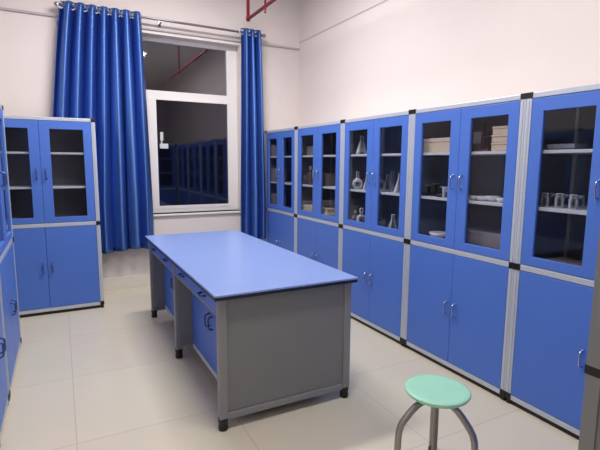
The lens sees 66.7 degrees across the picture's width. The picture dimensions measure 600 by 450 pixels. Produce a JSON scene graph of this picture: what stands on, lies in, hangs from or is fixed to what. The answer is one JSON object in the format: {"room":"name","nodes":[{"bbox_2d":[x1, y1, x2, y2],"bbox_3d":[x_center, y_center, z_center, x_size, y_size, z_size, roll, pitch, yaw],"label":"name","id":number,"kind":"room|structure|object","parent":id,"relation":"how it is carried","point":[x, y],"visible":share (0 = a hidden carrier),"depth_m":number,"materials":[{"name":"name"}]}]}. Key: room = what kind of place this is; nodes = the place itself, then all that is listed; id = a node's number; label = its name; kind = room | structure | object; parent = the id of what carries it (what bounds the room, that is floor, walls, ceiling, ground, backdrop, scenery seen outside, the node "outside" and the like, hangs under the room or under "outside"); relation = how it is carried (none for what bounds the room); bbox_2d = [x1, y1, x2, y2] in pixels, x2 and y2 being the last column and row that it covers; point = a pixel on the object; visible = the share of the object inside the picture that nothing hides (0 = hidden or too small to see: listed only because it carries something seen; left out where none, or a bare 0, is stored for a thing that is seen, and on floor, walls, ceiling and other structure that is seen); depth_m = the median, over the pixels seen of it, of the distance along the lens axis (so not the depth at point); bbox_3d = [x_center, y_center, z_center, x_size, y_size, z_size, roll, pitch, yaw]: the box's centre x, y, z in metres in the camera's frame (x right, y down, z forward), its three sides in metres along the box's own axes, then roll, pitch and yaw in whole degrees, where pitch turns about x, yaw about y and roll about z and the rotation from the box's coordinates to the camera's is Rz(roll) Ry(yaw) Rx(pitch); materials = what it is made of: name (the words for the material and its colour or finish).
{"room":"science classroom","nodes":[
{"label":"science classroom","id":0,"kind":"room"},
{"bbox_2d":[0,0,299,278],"bbox_3d":[-1.653,-1.084,5.175,3.965,3.550,0.240,-4,9,-27],"label":"wall","id":1,"kind":"structure","parent":0,"point":[27,41],"depth_m":5.14,"materials":[{"name":"paint"}]},
{"bbox_2d":[103,274,149,290],"bbox_3d":[-1.607,0.623,5.295,3.565,0.135,0.012,-4,9,-27],"label":"baseboard","id":2,"kind":"structure","parent":1,"relation":"attached to","point":[138,280],"depth_m":5.11,"materials":[{"name":"tile"}]},
{"bbox_2d":[57,25,240,216],"bbox_3d":[-1.603,-1.098,5.155,1.955,1.987,0.222,-4,9,-27],"label":"window","id":3,"kind":"structure","parent":1,"relation":"in","point":[230,99],"depth_m":5.44,"materials":[{"name":"white"}]},
{"bbox_2d":[0,7,299,49],"bbox_3d":[-1.584,-2.112,4.918,3.565,0.022,0.022,-4,9,-27],"label":"trim","id":4,"kind":"structure","parent":1,"relation":"attached to","point":[1,8],"depth_m":5.01,"materials":[{"name":"grey"}]},
{"bbox_2d":[54,1,265,37],"bbox_3d":[-1.408,-2.183,4.935,2.222,0.080,0.135,-4,9,-27],"label":"curtain rod","id":5,"kind":"object","parent":1,"relation":"attached to","point":[159,20],"visible":0.77,"depth_m":4.92,"materials":[{"name":"silver metal"}]},
{"bbox_2d":[52,0,153,253],"bbox_3d":[-2.065,-0.948,4.701,1.011,2.516,0.135,-4,9,-27],"label":"curtain","id":6,"kind":"object","parent":5,"relation":"hanging from","point":[99,75],"visible":0.75,"depth_m":4.72,"materials":[{"name":"blue fabric"}]},
{"bbox_2d":[239,28,265,238],"bbox_3d":[-0.564,-1.046,5.487,0.346,2.511,0.114,-4,9,-27],"label":"curtain","id":7,"kind":"object","parent":5,"relation":"hanging from","point":[253,188],"visible":0.98,"depth_m":5.46,"materials":[{"name":"blue fabric"}]},
{"bbox_2d":[0,286,578,449],"bbox_3d":[0.205,1.220,1.887,3.965,0.100,8.420,-4,9,-27],"label":"floor","id":8,"kind":"structure","parent":0,"point":[109,377],"depth_m":2.70,"materials":[{"name":"tile"}]},
{"bbox_2d":[0,289,9,445],"bbox_3d":[-1.756,0.201,2.217,0.481,1.802,0.540,-4,9,-27],"label":"tall cabinet","id":9,"kind":"object","parent":8,"relation":"on","point":[4,387],"visible":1,"depth_m":2.48,"materials":[{"name":"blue metal"}]},
{"bbox_2d":[0,105,21,402],"bbox_3d":[-2.104,0.108,2.875,0.481,1.802,0.950,-4,9,-27],"label":"tall cabinet","id":10,"kind":"object","parent":8,"relation":"on","point":[8,280],"visible":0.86,"depth_m":3.02,"materials":[{"name":"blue metal"}]},
{"bbox_2d":[4,115,104,317],"bbox_3d":[-2.399,-0.086,4.285,0.921,1.802,0.461,-4,9,-27],"label":"tall cabinet","id":11,"kind":"object","parent":8,"relation":"on","point":[52,161],"visible":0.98,"depth_m":4.24,"materials":[{"name":"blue metal"}]},
{"bbox_2d":[7,152,83,154],"bbox_3d":[-2.404,-0.664,4.224,0.879,0.018,0.384,-4,9,-27],"label":"shelf","id":12,"kind":"object","parent":11,"relation":"attached to","point":[8,153],"depth_m":4.16,"materials":[{"name":"grey"}]},
{"bbox_2d":[9,184,85,188],"bbox_3d":[-2.406,-0.357,4.266,0.879,0.018,0.384,-4,9,-27],"label":"shelf","id":13,"kind":"object","parent":11,"relation":"attached to","point":[11,186],"depth_m":4.24,"materials":[{"name":"grey"}]},
{"bbox_2d":[145,230,357,431],"bbox_3d":[-0.531,0.574,3.434,0.869,0.752,2.096,-4,9,-27],"label":"workbench","id":14,"kind":"object","parent":8,"relation":"on","point":[271,323],"visible":1,"depth_m":2.63,"materials":[{"name":"blue"}]},
{"bbox_2d":[145,230,357,297],"bbox_3d":[-0.528,0.207,3.384,0.864,0.012,2.096,-4,9,-27],"label":"countertop","id":15,"kind":"structure","parent":14,"relation":"on","point":[227,263],"depth_m":2.98,"materials":[{"name":"blue laminate"}]},
{"bbox_2d":[265,127,295,252],"bbox_3d":[-0.053,-0.234,5.503,0.491,1.802,0.839,-4,9,-27],"label":"tall cabinet","id":16,"kind":"object","parent":8,"relation":"on","point":[280,220],"visible":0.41,"depth_m":5.41,"materials":[{"name":"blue metal"}]},
{"bbox_2d":[270,193,285,206],"bbox_3d":[-0.276,-0.302,5.718,0.160,0.180,0.160,-4,9,-27],"label":"carton","id":17,"kind":"object","parent":16,"relation":"on","point":[273,196],"visible":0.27,"depth_m":5.67,"materials":[{"name":"grey cardboard"}]},
{"bbox_2d":[270,145,285,155],"bbox_3d":[-0.271,-0.916,5.634,0.160,0.130,0.150,-4,9,-27],"label":"carton","id":18,"kind":"object","parent":16,"relation":"on","point":[273,149],"visible":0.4,"depth_m":5.58,"materials":[{"name":"grey cardboard"}]},
{"bbox_2d":[270,168,286,181],"bbox_3d":[-0.273,-0.624,5.674,0.160,0.160,0.160,-4,9,-27],"label":"carton","id":19,"kind":"object","parent":16,"relation":"on","point":[273,177],"visible":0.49,"depth_m":5.63,"materials":[{"name":"grey cardboard"}]},
{"bbox_2d":[270,181,291,184],"bbox_3d":[-0.033,-0.504,5.476,0.414,0.018,0.797,-4,9,-27],"label":"shelf","id":20,"kind":"object","parent":16,"relation":"attached to","point":[271,182],"depth_m":5.40,"materials":[{"name":"grey"}]},
{"bbox_2d":[270,156,291,157],"bbox_3d":[-0.031,-0.811,5.434,0.414,0.018,0.797,-4,9,-27],"label":"shelf","id":21,"kind":"object","parent":16,"relation":"attached to","point":[270,156],"depth_m":5.29,"materials":[{"name":"grey"}]},
{"bbox_2d":[295,120,342,269],"bbox_3d":[0.355,-0.126,4.731,0.491,1.802,0.921,-4,9,-27],"label":"tall cabinet","id":22,"kind":"object","parent":8,"relation":"on","point":[318,235],"visible":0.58,"depth_m":4.64,"materials":[{"name":"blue metal"}]},
{"bbox_2d":[307,166,312,184],"bbox_3d":[0.118,-0.532,4.890,0.094,0.195,0.094,-4,9,-27],"label":"bottle","id":23,"kind":"object","parent":22,"relation":"on","point":[309,175],"visible":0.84,"depth_m":4.86,"materials":[{"name":"brown glass"}]},
{"bbox_2d":[302,204,326,211],"bbox_3d":[0.156,-0.161,4.970,0.200,0.110,0.240,-4,9,-27],"label":"carton","id":24,"kind":"object","parent":22,"relation":"on","point":[306,207],"visible":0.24,"depth_m":4.92,"materials":[{"name":"beige cardboard"}]},
{"bbox_2d":[302,184,334,188],"bbox_3d":[0.375,-0.396,4.704,0.414,0.018,0.879,-4,9,-27],"label":"shelf","id":25,"kind":"object","parent":22,"relation":"attached to","point":[315,186],"depth_m":4.60,"materials":[{"name":"grey"}]},
{"bbox_2d":[302,155,335,157],"bbox_3d":[0.378,-0.703,4.662,0.414,0.018,0.879,-4,9,-27],"label":"shelf","id":26,"kind":"object","parent":22,"relation":"attached to","point":[303,156],"depth_m":4.60,"materials":[{"name":"grey"}]},
{"bbox_2d":[307,146,331,154],"bbox_3d":[0.205,-0.798,4.906,0.200,0.100,0.200,-4,9,-27],"label":"carton","id":27,"kind":"object","parent":22,"relation":"on","point":[327,150],"visible":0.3,"depth_m":4.85,"materials":[{"name":"grey cardboard"}]},
{"bbox_2d":[322,173,335,185],"bbox_3d":[0.297,-0.475,4.727,0.180,0.130,0.180,-4,9,-27],"label":"carton","id":28,"kind":"object","parent":22,"relation":"on","point":[328,179],"visible":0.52,"depth_m":4.63,"materials":[{"name":"grey cardboard"}]},
{"bbox_3d":[0.294,-0.097,4.691,0.186,0.060,0.246,-4,9,-27],"label":"carton","id":29,"kind":"object","parent":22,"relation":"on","visible":0},
{"bbox_2d":[322,206,334,213],"bbox_3d":[0.289,-0.154,4.693,0.166,0.050,0.226,-4,9,-27],"label":"carton","id":30,"kind":"object","parent":29,"relation":"on","point":[327,210],"visible":0.56,"depth_m":4.60,"materials":[{"name":"beige cardboard"}]},
{"bbox_2d":[340,110,411,345],"bbox_3d":[0.783,-0.013,3.924,0.491,1.802,0.921,-4,9,-27],"label":"tall cabinet","id":31,"kind":"object","parent":8,"relation":"on","point":[374,253],"visible":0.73,"depth_m":3.85,"materials":[{"name":"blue metal"}]},
{"bbox_2d":[352,171,362,188],"bbox_3d":[0.520,-0.405,4.111,0.101,0.160,0.101,-4,9,-27],"label":"flask","id":32,"kind":"object","parent":31,"relation":"on","point":[356,171],"visible":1,"depth_m":4.09,"materials":[{"name":"white"}]},
{"bbox_2d":[356,136,366,153],"bbox_3d":[0.549,-0.709,4.040,0.104,0.161,0.104,-4,9,-27],"label":"flask","id":33,"kind":"object","parent":31,"relation":"on","point":[360,136],"visible":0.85,"depth_m":4.03,"materials":[{"name":"white"}]},
{"bbox_2d":[350,188,399,195],"bbox_3d":[0.803,-0.283,3.896,0.414,0.018,0.879,-4,9,-27],"label":"shelf","id":34,"kind":"object","parent":31,"relation":"attached to","point":[352,190],"depth_m":3.95,"materials":[{"name":"grey"}]},
{"bbox_2d":[350,153,400,156],"bbox_3d":[0.805,-0.590,3.854,0.414,0.018,0.879,-4,9,-27],"label":"shelf","id":35,"kind":"object","parent":31,"relation":"attached to","point":[351,154],"depth_m":3.93,"materials":[{"name":"grey"}]},
{"bbox_2d":[389,214,397,228],"bbox_3d":[0.759,-0.009,3.721,0.099,0.154,0.099,-4,9,-27],"label":"flask","id":36,"kind":"object","parent":31,"relation":"on","point":[391,214],"visible":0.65,"depth_m":3.71,"materials":[{"name":"white"}]},
{"bbox_2d":[393,173,399,192],"bbox_3d":[0.790,-0.330,3.601,0.099,0.154,0.099,-4,9,-27],"label":"flask","id":37,"kind":"object","parent":31,"relation":"on","point":[398,173],"visible":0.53,"depth_m":3.59,"materials":[{"name":"white"}]},
{"bbox_2d":[394,374,477,449],"bbox_3d":[0.590,0.939,2.012,0.346,0.430,0.353,-4,9,-27],"label":"round stool","id":38,"kind":"object","parent":8,"relation":"on","point":[436,392],"visible":1,"depth_m":1.98,"materials":[{"name":"green plastic"}]},
{"bbox_2d":[403,93,526,400],"bbox_3d":[1.210,0.101,3.116,0.491,1.802,0.921,-4,9,-27],"label":"tall cabinet","id":39,"kind":"object","parent":8,"relation":"on","point":[458,293],"visible":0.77,"depth_m":3.02,"materials":[{"name":"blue metal"}]},
{"bbox_2d":[422,185,431,195],"bbox_3d":[0.953,-0.258,3.363,0.090,0.076,0.064,-4,9,-27],"label":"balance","id":40,"kind":"object","parent":39,"relation":"on","point":[428,192],"visible":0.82,"depth_m":3.35,"materials":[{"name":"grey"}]},
{"bbox_2d":[429,183,441,195],"bbox_3d":[0.994,-0.260,3.327,0.090,0.092,0.066,-4,9,-27],"label":"balance","id":41,"kind":"object","parent":39,"relation":"on","point":[436,184],"visible":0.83,"depth_m":3.32,"materials":[{"name":"grey metal"}]},
{"bbox_2d":[429,231,444,238],"bbox_3d":[1.005,0.089,3.304,0.138,0.076,0.138,-4,9,-27],"label":"mortar","id":42,"kind":"object","parent":39,"relation":"on","point":[440,234],"visible":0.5,"depth_m":3.26,"materials":[{"name":"white ceramic"}]},
{"bbox_2d":[436,186,446,196],"bbox_3d":[1.011,-0.234,3.209,0.090,0.073,0.064,-4,9,-27],"label":"balance","id":43,"kind":"object","parent":39,"relation":"on","point":[445,194],"visible":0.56,"depth_m":3.20,"materials":[{"name":"grey metal"}]},
{"bbox_2d":[442,187,446,197],"bbox_3d":[1.008,-0.223,3.129,0.066,0.072,0.066,-4,9,-27],"label":"beaker","id":44,"kind":"object","parent":39,"relation":"on","point":[443,189],"visible":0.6,"depth_m":3.12,"materials":[{"name":"white"}]},
{"bbox_2d":[423,137,472,152],"bbox_3d":[1.045,-0.566,3.256,0.246,0.098,0.306,-4,9,-27],"label":"carton","id":45,"kind":"object","parent":39,"relation":"on","point":[432,145],"visible":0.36,"depth_m":3.17,"materials":[{"name":"beige cardboard"}]},
{"bbox_2d":[421,195,502,206],"bbox_3d":[1.231,-0.169,3.089,0.414,0.018,0.879,-4,9,-27],"label":"shelf","id":46,"kind":"object","parent":39,"relation":"attached to","point":[423,197],"depth_m":2.93,"materials":[{"name":"grey"}]},
{"bbox_2d":[423,151,505,155],"bbox_3d":[1.233,-0.476,3.047,0.414,0.018,0.879,-4,9,-27],"label":"shelf","id":47,"kind":"object","parent":39,"relation":"attached to","point":[480,153],"depth_m":2.88,"materials":[{"name":"grey"}]},
{"bbox_2d":[472,130,490,151],"bbox_3d":[1.249,-0.575,3.140,0.084,0.150,0.090,-4,9,-27],"label":"instrument case","id":48,"kind":"object","parent":39,"relation":"on","point":[476,144],"visible":0.62,"depth_m":3.11,"materials":[{"name":"grey"}]},
{"bbox_2d":[476,196,486,200],"bbox_3d":[1.164,-0.169,2.903,0.088,0.029,0.088,-4,9,-27],"label":"dish","id":49,"kind":"object","parent":39,"relation":"on","point":[479,198],"visible":0.81,"depth_m":2.88,"materials":[{"name":"white ceramic"}]},
{"bbox_2d":[466,227,500,249],"bbox_3d":[1.262,0.105,2.986,0.240,0.135,0.320,-4,9,-27],"label":"carton","id":50,"kind":"object","parent":39,"relation":"on","point":[489,237],"visible":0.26,"depth_m":2.92,"materials":[{"name":"white cardboard"}]},
{"bbox_2d":[475,122,491,151],"bbox_3d":[1.190,-0.556,2.869,0.120,0.185,0.105,-4,9,-27],"label":"wooden stand","id":51,"kind":"object","parent":39,"relation":"on","point":[483,134],"visible":0.7,"depth_m":2.89,"materials":[{"name":"brown wood"}]},
{"bbox_2d":[484,195,500,201],"bbox_3d":[1.212,-0.167,2.874,0.099,0.032,0.099,-4,9,-27],"label":"dish","id":52,"kind":"object","parent":39,"relation":"on","point":[488,198],"visible":0.86,"depth_m":2.84,"materials":[{"name":"white ceramic"}]},
{"bbox_2d":[491,142,506,150],"bbox_3d":[1.272,-0.470,2.745,0.186,0.050,0.141,-3,9,-25],"label":"carton","id":53,"kind":"object","parent":39,"relation":"on","point":[499,146],"visible":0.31,"depth_m":2.71,"materials":[{"name":"beige cardboard"}]},
{"bbox_2d":[491,134,506,142],"bbox_3d":[1.271,-0.519,2.741,0.186,0.045,0.136,-4,9,-27],"label":"carton","id":54,"kind":"object","parent":53,"relation":"on","point":[503,137],"visible":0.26,"depth_m":2.71,"materials":[{"name":"beige cardboard"}]},
{"bbox_2d":[492,126,507,134],"bbox_3d":[1.270,-0.566,2.737,0.186,0.048,0.128,-4,9,-30],"label":"carton","id":55,"kind":"object","parent":54,"relation":"on","point":[497,130],"visible":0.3,"depth_m":2.70,"materials":[{"name":"beige cardboard"}]},
{"bbox_2d":[496,198,502,202],"bbox_3d":[1.234,-0.150,2.771,0.082,0.027,0.082,-4,9,-27],"label":"dish","id":56,"kind":"object","parent":39,"relation":"on","point":[500,200],"visible":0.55,"depth_m":2.75,"materials":[{"name":"white ceramic"}]},
{"bbox_2d":[505,83,599,439],"bbox_3d":[1.638,0.214,2.308,0.491,1.802,0.921,-4,9,-27],"label":"tall cabinet","id":57,"kind":"object","parent":8,"relation":"on","point":[551,309],"visible":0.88,"depth_m":2.50,"materials":[{"name":"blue metal"}]},
{"bbox_2d":[540,193,548,206],"bbox_3d":[1.365,-0.142,2.541,0.043,0.076,0.043,-4,9,-27],"label":"glass jar","id":58,"kind":"object","parent":57,"relation":"on","point":[541,193],"visible":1,"depth_m":2.53,"materials":[{"name":"white"}]},
{"bbox_2d":[549,193,556,203],"bbox_3d":[1.421,-0.142,2.562,0.041,0.071,0.041,-4,9,-27],"label":"glass jar","id":59,"kind":"object","parent":57,"relation":"on","point":[550,194],"visible":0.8,"depth_m":2.55,"materials":[{"name":"grey"}]},
{"bbox_2d":[554,193,563,207],"bbox_3d":[1.405,-0.132,2.466,0.045,0.078,0.045,-4,9,-27],"label":"glass jar","id":60,"kind":"object","parent":57,"relation":"on","point":[556,193],"visible":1,"depth_m":2.46,"materials":[{"name":"white"}]},
{"bbox_2d":[538,204,586,214],"bbox_3d":[1.658,-0.056,2.281,0.414,0.018,0.879,-4,9,-27],"label":"shelf","id":61,"kind":"object","parent":57,"relation":"attached to","point":[581,210],"depth_m":2.44,"materials":[{"name":"grey metal"}]},
{"bbox_2d":[562,194,570,207],"bbox_3d":[1.459,-0.132,2.492,0.041,0.071,0.041,-4,9,-27],"label":"glass jar","id":62,"kind":"object","parent":57,"relation":"on","point":[565,195],"visible":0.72,"depth_m":2.48,"materials":[{"name":"grey"}]},
{"bbox_2d":[542,149,592,154],"bbox_3d":[1.661,-0.363,2.239,0.414,0.018,0.879,-4,9,-27],"label":"shelf","id":63,"kind":"object","parent":57,"relation":"attached to","point":[568,151],"depth_m":2.40,"materials":[{"name":"grey"}]},
{"bbox_2d":[543,143,592,149],"bbox_3d":[1.444,-0.423,2.485,0.180,0.030,0.220,-4,9,-27],"label":"metal tray","id":64,"kind":"object","parent":57,"relation":"on","point":[546,146],"visible":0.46,"depth_m":2.40,"materials":[{"name":"grey metal"}]},
{"bbox_2d":[568,194,577,208],"bbox_3d":[1.440,-0.122,2.399,0.043,0.076,0.043,-4,9,-27],"label":"glass jar","id":65,"kind":"object","parent":57,"relation":"on","point":[571,194],"visible":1,"depth_m":2.39,"materials":[{"name":"white"}]},
{"bbox_2d":[575,195,584,208],"bbox_3d":[1.475,-0.119,2.397,0.041,0.071,0.041,-4,9,-27],"label":"glass jar","id":66,"kind":"object","parent":57,"relation":"on","point":[579,196],"visible":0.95,"depth_m":2.38,"materials":[{"name":"grey"}]},
{"bbox_3d":[1.472,0.228,2.521,0.200,0.020,0.240,-5,9,-33],"label":"folder","id":67,"kind":"object","parent":57,"relation":"on","visible":0},
{"bbox_2d":[547,257,581,265],"bbox_3d":[1.486,0.210,2.515,0.170,0.016,0.210,-3,8,-21],"label":"folder","id":68,"kind":"object","parent":67,"relation":"on","point":[559,259],"visible":0.28,"depth_m":2.54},
{"bbox_2d":[578,229,599,449],"bbox_3d":[1.368,0.338,1.390,0.922,1.799,0.481,-4,9,-27],"label":"tall cabinet","id":69,"kind":"object","parent":8,"relation":"on","point":[589,437],"visible":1,"depth_m":1.36,"materials":[{"name":"silver metal"}]},
{"bbox_2d":[299,0,599,125],"bbox_3d":[1.955,-0.675,2.377,0.200,3.550,8.120,-4,9,-27],"label":"wall","id":70,"kind":"structure","parent":0,"point":[392,56],"depth_m":3.72,"materials":[{"name":"paint"}]},
{"bbox_2d":[300,0,386,42],"bbox_3d":[1.830,-1.803,2.255,0.007,0.012,7.900,-4,9,-27],"label":"trim","id":71,"kind":"structure","parent":70,"relation":"attached to","point":[384,0],"depth_m":4.83,"materials":[{"name":"grey"}]},
{"bbox_3d":[0.232,-2.396,1.394,3.965,0.100,8.420,-4,9,-27],"label":"ceiling","id":72,"kind":"structure","parent":0,"visible":0},
{"bbox_2d":[246,0,275,21],"bbox_3d":[0.163,-2.346,3.659,0.056,0.611,3.224,-4,9,-27],"label":"pipe","id":73,"kind":"object","parent":72,"relation":"hanging from","point":[264,7],"visible":1,"depth_m":4.87,"materials":[{"name":"red metal"}]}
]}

